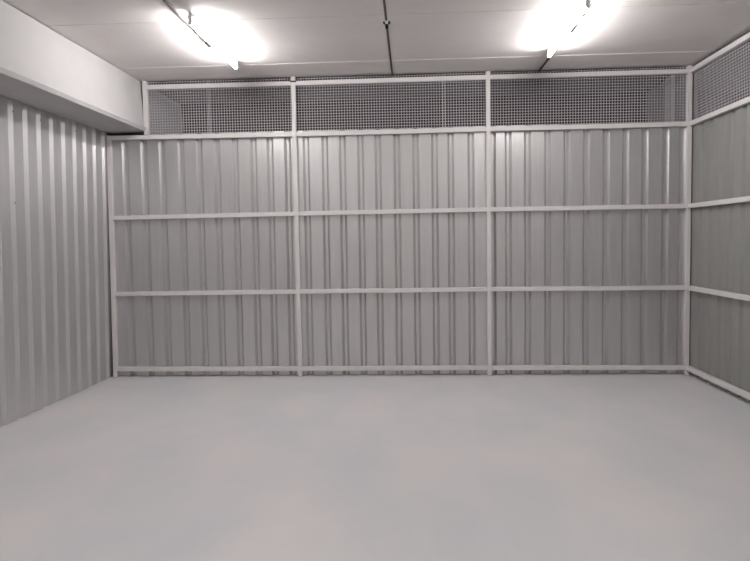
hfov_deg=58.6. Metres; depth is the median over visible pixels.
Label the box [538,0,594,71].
conduit
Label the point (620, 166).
wall
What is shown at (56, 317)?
wall
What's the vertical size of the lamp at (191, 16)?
0.080 m
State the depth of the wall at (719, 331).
5.50 m
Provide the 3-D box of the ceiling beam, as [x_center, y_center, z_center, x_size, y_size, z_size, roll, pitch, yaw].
[-2.650,-1.395,2.518,0.644,0.474,9.700,-1,3,3]
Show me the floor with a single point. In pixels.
(585, 466)
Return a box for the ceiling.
[2,0,749,104]
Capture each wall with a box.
[0,95,112,427]
[112,121,685,375]
[181,89,748,133]
[647,68,749,402]
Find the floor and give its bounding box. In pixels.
[0,373,749,560]
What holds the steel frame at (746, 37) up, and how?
on the floor
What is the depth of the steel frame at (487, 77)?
6.14 m
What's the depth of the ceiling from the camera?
5.10 m
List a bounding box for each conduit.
[162,0,211,47]
[383,0,392,75]
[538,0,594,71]
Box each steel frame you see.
[106,65,692,376]
[686,32,749,399]
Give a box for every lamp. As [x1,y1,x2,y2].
[187,12,237,69]
[547,0,590,57]
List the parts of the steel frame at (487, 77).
post, post, rail, rail, rail, rail, rail, post, rail, rail, rail, rail, rail, post, rail, rail, rail, rail, rail, post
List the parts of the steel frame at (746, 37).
rail, rail, rail, rail, rail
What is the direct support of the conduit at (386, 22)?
attached to the ceiling
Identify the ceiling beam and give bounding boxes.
[0,0,182,135]
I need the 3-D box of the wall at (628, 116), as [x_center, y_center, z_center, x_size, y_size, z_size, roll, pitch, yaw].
[0.743,-0.578,7.328,6.920,2.790,0.150,-1,3,3]
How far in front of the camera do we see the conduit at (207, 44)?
4.49 m
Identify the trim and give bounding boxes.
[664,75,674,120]
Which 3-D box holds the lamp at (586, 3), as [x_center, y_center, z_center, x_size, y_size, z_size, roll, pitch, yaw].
[1.381,-1.792,4.782,0.057,0.080,1.190,-1,3,3]

